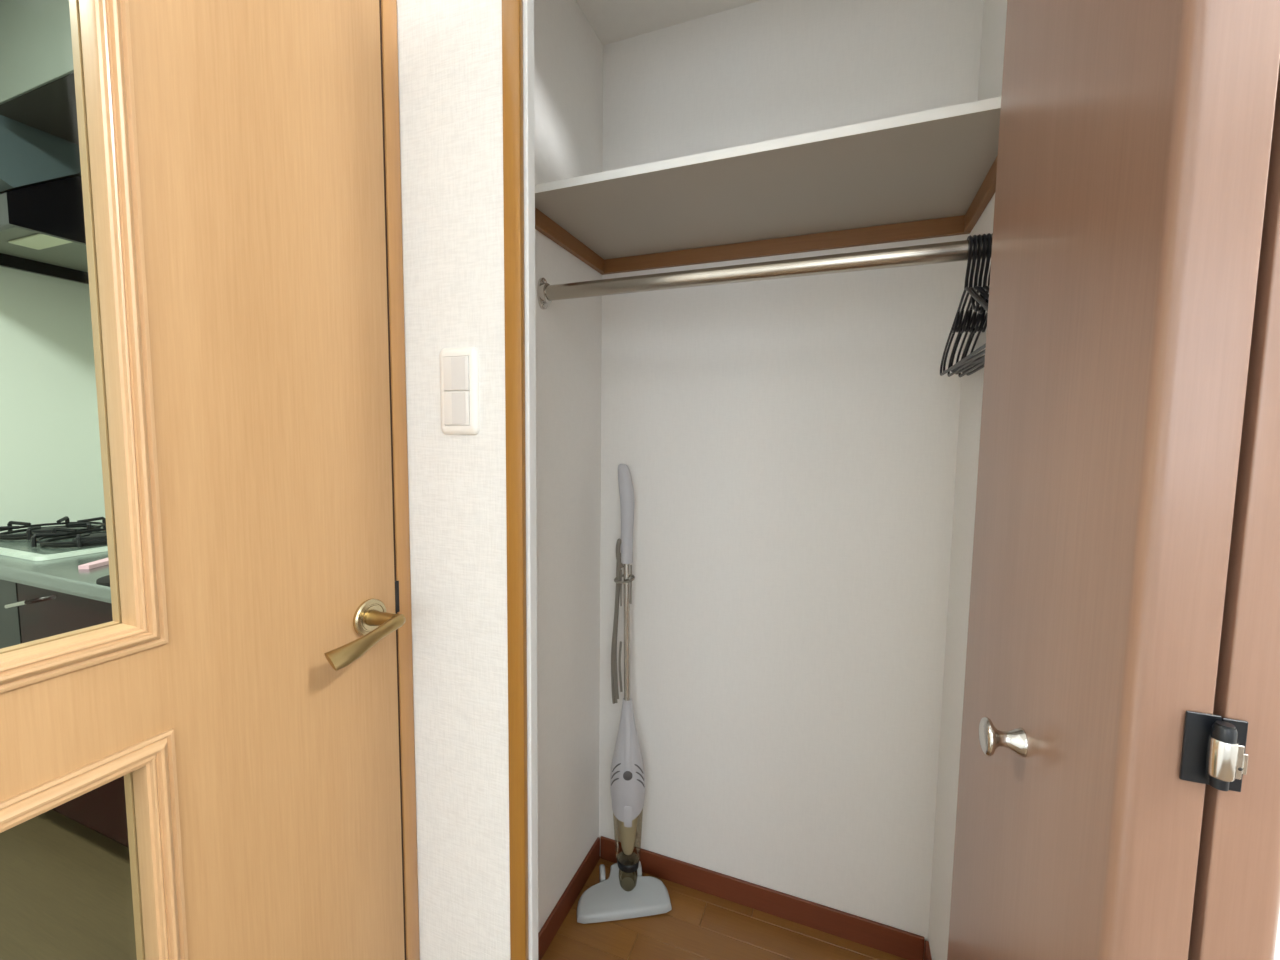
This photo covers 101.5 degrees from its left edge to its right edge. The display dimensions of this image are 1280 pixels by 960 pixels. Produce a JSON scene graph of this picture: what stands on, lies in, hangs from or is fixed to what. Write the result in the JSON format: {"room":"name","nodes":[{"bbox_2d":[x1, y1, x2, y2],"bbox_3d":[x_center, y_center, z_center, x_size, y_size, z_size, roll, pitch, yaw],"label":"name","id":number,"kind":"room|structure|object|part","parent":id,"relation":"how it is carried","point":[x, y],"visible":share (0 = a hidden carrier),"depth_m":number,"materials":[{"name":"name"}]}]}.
{"room":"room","nodes":[
{"label":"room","id":0,"kind":"room"},
{"bbox_2d":[0,266,104,532],"bbox_3d":[-2.962,-0.113,1.012,0.140,2.500,2.960,2,5,21],"label":"wall","id":1,"kind":"structure","parent":0,"point":[51,463],"depth_m":2.15,"materials":[{"name":"white"}]},
{"bbox_2d":[0,0,78,144],"bbox_3d":[-1.011,-1.203,1.448,1.530,0.349,0.584,2,5,21],"label":"upper cabinet","id":2,"kind":"object","parent":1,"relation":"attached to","point":[37,82],"visible":0.17,"depth_m":1.38,"materials":[{"name":"black"}]},
{"bbox_3d":[-1.479,-1.199,1.320,0.751,0.348,0.006,2,5,21],"label":"door","id":3,"kind":"part","parent":2,"relation":"part of","materials":[{"name":"grey"}]},
{"bbox_2d":[0,809,136,959],"bbox_3d":[-1.885,1.217,0.726,2.458,0.080,3.020,2,5,21],"label":"floor","id":4,"kind":"structure","parent":0,"point":[66,887],"depth_m":1.42,"materials":[{"name":"brown wood"}]},
{"bbox_2d":[0,579,65,815],"bbox_3d":[-2.130,0.660,2.019,0.738,0.818,0.588,2,5,21],"label":"base cabinet","id":5,"kind":"object","parent":4,"relation":"on","point":[10,626],"visible":0.02,"depth_m":1.61,"materials":[{"name":"red"}]},
{"bbox_3d":[-2.232,0.637,1.752,0.734,0.704,0.020,2,5,21],"label":"door","id":6,"kind":"part","parent":5,"relation":"part of","materials":[{"name":"black wood"}]},
{"bbox_2d":[5,583,128,847],"bbox_3d":[-1.467,0.689,1.747,0.693,0.818,0.622,2,5,21],"label":"base cabinet","id":7,"kind":"object","parent":4,"relation":"on","point":[44,613],"visible":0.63,"depth_m":1.50,"materials":[{"name":"red"}]},
{"bbox_3d":[-1.822,0.363,1.543,0.122,0.042,0.033,2,5,21],"label":"handle","id":8,"kind":"part","parent":7,"relation":"part of","materials":[{"name":"silver metal"}]},
{"bbox_3d":[-0.731,0.719,1.481,0.868,0.818,0.588,2,5,21],"label":"base cabinet","id":9,"kind":"object","parent":4,"relation":"on","visible":0},
{"bbox_2d":[0,524,111,602],"bbox_3d":[-1.399,0.268,1.693,2.313,0.053,0.616,2,5,21],"label":"countertop","id":10,"kind":"structure","parent":9,"relation":"on","point":[62,575],"depth_m":1.50,"materials":[{"name":"silver metal"}]},
{"bbox_2d":[0,516,107,560],"bbox_3d":[-2.062,0.191,1.957,0.625,0.064,0.495,2,5,21],"label":"gas stove","id":11,"kind":"object","parent":10,"relation":"on","point":[36,542],"visible":0.78,"depth_m":1.80,"materials":[{"name":"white metal"}]},
{"bbox_3d":[-2.229,0.191,1.976,0.123,0.024,0.123,2,5,21],"label":"burner","id":12,"kind":"part","parent":11,"relation":"part of","materials":[{"name":"black metal"}]},
{"bbox_3d":[-2.061,0.208,1.960,0.581,0.002,0.447,2,5,21],"label":"plate","id":13,"kind":"part","parent":11,"relation":"part of","materials":[{"name":"grey metal"}]},
{"bbox_3d":[-1.930,0.204,1.861,0.123,0.024,0.123,2,5,21],"label":"burner","id":14,"kind":"part","parent":11,"relation":"part of","materials":[{"name":"black metal"}]},
{"bbox_2d":[78,558,108,569],"bbox_3d":[-1.635,0.252,1.583,0.040,0.012,0.105,0,5,-6],"label":"sponge","id":15,"kind":"object","parent":10,"relation":"on","point":[105,561],"visible":0.79,"depth_m":1.56,"materials":[{"name":"pink plastic"}]},
{"bbox_3d":[-1.399,0.266,1.450,0.149,0.010,0.149,2,5,21],"label":"drain cap","id":16,"kind":"part","parent":10,"relation":"part of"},
{"bbox_2d":[397,0,602,948],"bbox_3d":[-0.265,-0.099,1.220,0.107,2.500,0.748,2,5,21],"label":"wall","id":17,"kind":"structure","parent":0,"point":[568,53],"depth_m":1.29,"materials":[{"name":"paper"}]},
{"bbox_2d":[538,837,599,959],"bbox_3d":[-0.236,1.118,1.267,0.008,0.067,0.629,2,5,21],"label":"baseboard","id":18,"kind":"structure","parent":17,"relation":"attached to","point":[566,901],"depth_m":1.37,"materials":[{"name":"brown wood"}]},
{"bbox_2d":[537,238,991,308],"bbox_3d":[0.190,-0.396,1.004,0.872,0.068,0.043,2,5,21],"label":"rail","id":19,"kind":"object","parent":17,"relation":"attached to","point":[954,251],"visible":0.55,"depth_m":0.97,"materials":[{"name":"silver metal"}]},
{"bbox_2d":[539,283,552,303],"bbox_3d":[-0.206,-0.413,1.156,0.013,0.043,0.043,2,5,21],"label":"socket","id":20,"kind":"object","parent":19,"relation":"attached to","point":[545,296],"depth_m":1.14,"materials":[{"name":"silver metal"}]},
{"bbox_2d":[940,235,987,375],"bbox_3d":[0.543,-0.300,0.874,0.005,0.207,0.413,2,5,21],"label":"hanger","id":21,"kind":"object","parent":19,"relation":"hanging from","point":[966,288],"visible":0.83,"depth_m":0.86,"materials":[{"name":"black plastic"}]},
{"bbox_3d":[0.543,-0.260,0.877,0.004,0.126,0.413,2,5,21],"label":"frame","id":22,"kind":"part","parent":21,"relation":"part of","materials":[{"name":"black plastic"}]},
{"bbox_2d":[943,235,987,371],"bbox_3d":[0.550,-0.300,0.874,0.006,0.207,0.413,2,6,21],"label":"hanger","id":23,"kind":"object","parent":19,"relation":"hanging from","point":[980,310],"visible":0.53,"depth_m":0.86,"materials":[{"name":"black plastic"}]},
{"bbox_3d":[0.550,-0.260,0.878,0.004,0.126,0.413,2,6,21],"label":"frame","id":24,"kind":"part","parent":23,"relation":"part of","materials":[{"name":"black plastic"}]},
{"bbox_2d":[947,234,988,376],"bbox_3d":[0.555,-0.300,0.868,0.005,0.207,0.413,2,4,21],"label":"hanger","id":25,"kind":"object","parent":19,"relation":"hanging from","point":[979,237],"visible":0.58,"depth_m":0.87,"materials":[{"name":"black plastic"}]},
{"bbox_3d":[0.555,-0.259,0.871,0.004,0.126,0.413,2,4,21],"label":"frame","id":26,"kind":"part","parent":25,"relation":"part of","materials":[{"name":"black plastic"}]},
{"bbox_2d":[951,234,988,371],"bbox_3d":[0.564,-0.297,0.873,0.006,0.214,0.413,2,5,21],"label":"hanger","id":27,"kind":"object","parent":19,"relation":"hanging from","point":[984,236],"visible":0.38,"depth_m":0.86,"materials":[{"name":"black plastic"}]},
{"bbox_3d":[0.563,-0.259,0.875,0.004,0.126,0.413,2,7,21],"label":"frame","id":28,"kind":"part","parent":27,"relation":"part of","materials":[{"name":"black plastic"}]},
{"bbox_2d":[955,233,991,373],"bbox_3d":[0.568,-0.299,0.865,0.006,0.207,0.413,2,6,21],"label":"hanger","id":29,"kind":"object","parent":19,"relation":"hanging from","point":[973,318],"visible":0.45,"depth_m":0.86,"materials":[{"name":"black plastic"}]},
{"bbox_3d":[0.568,-0.259,0.869,0.004,0.126,0.413,2,6,21],"label":"frame","id":30,"kind":"part","parent":29,"relation":"part of","materials":[{"name":"black plastic"}]},
{"bbox_2d":[962,310,985,372],"bbox_3d":[0.581,-0.299,0.861,0.005,0.207,0.413,2,6,21],"label":"hanger","id":31,"kind":"object","parent":19,"relation":"hanging from","point":[984,311],"visible":0.24,"depth_m":0.94,"materials":[{"name":"black plastic"}]},
{"bbox_2d":[958,233,992,376],"bbox_3d":[0.574,-0.299,0.860,0.005,0.207,0.413,2,4,21],"label":"hanger","id":32,"kind":"object","parent":19,"relation":"hanging from","point":[978,317],"visible":0.36,"depth_m":0.94,"materials":[{"name":"black plastic"}]},
{"bbox_3d":[0.573,-0.258,0.863,0.005,0.126,0.413,2,3,21],"label":"frame","id":33,"kind":"part","parent":32,"relation":"part of","materials":[{"name":"black plastic"}]},
{"bbox_2d":[966,312,987,375],"bbox_3d":[0.586,-0.298,0.857,0.005,0.207,0.413,2,4,21],"label":"hanger","id":34,"kind":"object","parent":19,"relation":"hanging from","point":[983,329],"visible":0.18,"depth_m":0.96,"materials":[{"name":"black plastic"}]},
{"bbox_2d":[576,0,760,44],"bbox_3d":[0.208,-1.147,0.972,1.000,0.060,0.720,2,5,21],"label":"ceiling","id":35,"kind":"structure","parent":0,"point":[612,21],"depth_m":1.28,"materials":[{"name":"paint"}]},
{"bbox_2d":[541,858,907,959],"bbox_3d":[0.181,1.205,1.161,1.000,0.080,0.720,2,5,21],"label":"floor","id":36,"kind":"structure","parent":0,"point":[699,925],"depth_m":1.32,"materials":[{"name":"brown wood"}]},
{"bbox_2d":[577,464,671,923],"bbox_3d":[-0.042,0.549,1.388,0.251,1.180,0.150,0,5,-8],"label":"stick vacuum","id":37,"kind":"object","parent":36,"relation":"on","point":[625,894],"visible":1,"depth_m":1.40,"materials":[{"name":"grey plastic"}]},
{"bbox_3d":[-0.053,0.394,1.414,0.050,0.419,0.043,-1,5,-24],"label":"power cord","id":38,"kind":"part","parent":37,"relation":"part of","materials":[{"name":"grey plastic"}]},
{"bbox_3d":[-0.033,0.748,1.412,0.098,0.311,0.083,2,5,21],"label":"motor","id":39,"kind":"part","parent":37,"relation":"part of","materials":[{"name":"grey plastic"}]},
{"bbox_2d":[599,0,983,948],"bbox_3d":[0.340,0.003,1.351,0.935,2.290,0.082,2,5,21],"label":"wall","id":40,"kind":"structure","parent":0,"point":[788,446],"depth_m":1.30,"materials":[{"name":"paint"}]},
{"bbox_2d":[600,836,924,959],"bbox_3d":[0.282,1.113,1.409,0.856,0.067,0.008,2,5,21],"label":"baseboard","id":41,"kind":"structure","parent":40,"relation":"attached to","point":[876,935],"depth_m":1.37,"materials":[{"name":"brown wood"}]},
{"bbox_2d":[535,96,1000,274],"bbox_3d":[0.228,-0.557,1.087,0.872,0.052,0.410,2,5,21],"label":"closet shelf","id":42,"kind":"object","parent":40,"relation":"attached to","point":[929,173],"visible":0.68,"depth_m":1.03,"materials":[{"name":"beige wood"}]},
{"bbox_2d":[397,0,1279,959],"bbox_3d":[1.006,-0.015,0.346,2.972,2.500,0.028,2,5,21],"label":"wall","id":43,"kind":"structure","parent":0,"point":[450,51],"depth_m":0.84,"materials":[{"name":"paint"}]},
{"bbox_2d":[440,347,479,434],"bbox_3d":[-0.284,-0.139,0.817,0.073,0.135,0.010,2,5,21],"label":"light switch","id":44,"kind":"object","parent":43,"relation":"attached to","point":[459,367],"visible":1,"depth_m":0.81,"materials":[{"name":"white plastic"}]},
{"bbox_2d":[502,0,528,959],"bbox_3d":[0.149,0.110,0.675,0.757,2.180,0.011,2,5,21],"label":"trim","id":45,"kind":"structure","parent":43,"relation":"attached to","point":[512,10],"depth_m":0.79,"materials":[{"name":"brown wood"}]},
{"bbox_2d":[523,0,537,959],"bbox_3d":[0.155,0.124,0.691,0.758,2.150,0.019,2,5,21],"label":"trim","id":46,"kind":"structure","parent":43,"relation":"attached to","point":[528,5],"depth_m":0.80,"materials":[{"name":"white"}]},
{"bbox_2d":[928,0,1006,959],"bbox_3d":[0.617,0.045,0.860,0.063,2.290,0.638,2,5,21],"label":"wall","id":47,"kind":"structure","parent":0,"point":[994,11],"depth_m":1.07,"materials":[{"name":"paint"}]},
{"bbox_2d":[924,940,931,959],"bbox_3d":[0.570,1.152,0.957,0.008,0.067,0.629,2,5,21],"label":"baseboard","id":48,"kind":"structure","parent":47,"relation":"attached to","point":[927,954],"depth_m":1.23,"materials":[{"name":"brown wood"}]},
{"bbox_2d":[947,0,1279,959],"bbox_3d":[0.365,0.169,0.456,0.114,2.078,0.359,2,5,21],"label":"door","id":49,"kind":"structure","parent":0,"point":[1118,797],"depth_m":0.32,"materials":[{"name":"brown wood"}]},
{"bbox_3d":[0.320,0.229,0.462,0.032,0.032,0.032,2,5,21],"label":"knob","id":50,"kind":"part","parent":49,"relation":"part of","materials":[{"name":"silver metal"}]},
{"bbox_3d":[0.315,0.150,0.294,0.015,0.041,0.002,2,5,21],"label":"hinge plate","id":51,"kind":"part","parent":49,"relation":"part of","materials":[{"name":"black plastic"}]},
{"bbox_3d":[0.327,0.152,0.290,0.011,0.041,0.002,2,5,21],"label":"hinge plate","id":52,"kind":"part","parent":49,"relation":"part of","materials":[{"name":"black plastic"}]},
{"bbox_3d":[-1.337,-0.173,2.000,2.458,2.500,0.060,2,5,21],"label":"wall","id":53,"kind":"structure","parent":0,"visible":0},
{"bbox_2d":[0,115,88,284],"bbox_3d":[-2.041,-1.102,1.869,0.625,0.640,0.560,2,5,21],"label":"range hood","id":54,"kind":"object","parent":53,"relation":"attached to","point":[42,223],"visible":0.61,"depth_m":1.63,"materials":[{"name":"black metal"}]},
{"bbox_3d":[-1.758,-0.982,1.775,0.020,0.422,0.548,2,5,21],"label":"panel","id":55,"kind":"part","parent":54,"relation":"part of","materials":[{"name":"black metal"}]},
{"bbox_3d":[-2.322,-1.005,1.992,0.020,0.422,0.548,2,5,21],"label":"panel","id":56,"kind":"part","parent":54,"relation":"part of","materials":[{"name":"black"}]},
{"bbox_3d":[-1.025,0.045,-0.689,0.070,2.500,3.372,2,5,21],"label":"wall","id":57,"kind":"structure","parent":0,"visible":0},
{"bbox_2d":[0,0,405,959],"bbox_3d":[-0.515,0.193,0.501,0.111,2.012,0.758,2,5,21],"label":"door","id":58,"kind":"structure","parent":57,"relation":"in","point":[240,685],"depth_m":0.62,"materials":[{"name":"brown wood"}]},
{"bbox_3d":[-0.382,0.224,0.736,0.029,0.037,0.122,2,5,21],"label":"lever","id":59,"kind":"part","parent":58,"relation":"part of","materials":[{"name":"gold metal"}]},
{"bbox_2d":[379,0,419,959],"bbox_3d":[-0.568,0.180,0.517,0.073,2.050,0.816,2,5,21],"label":"trim","id":60,"kind":"structure","parent":57,"relation":"attached to","point":[390,122],"depth_m":0.85,"materials":[{"name":"brown wood"}]}
]}

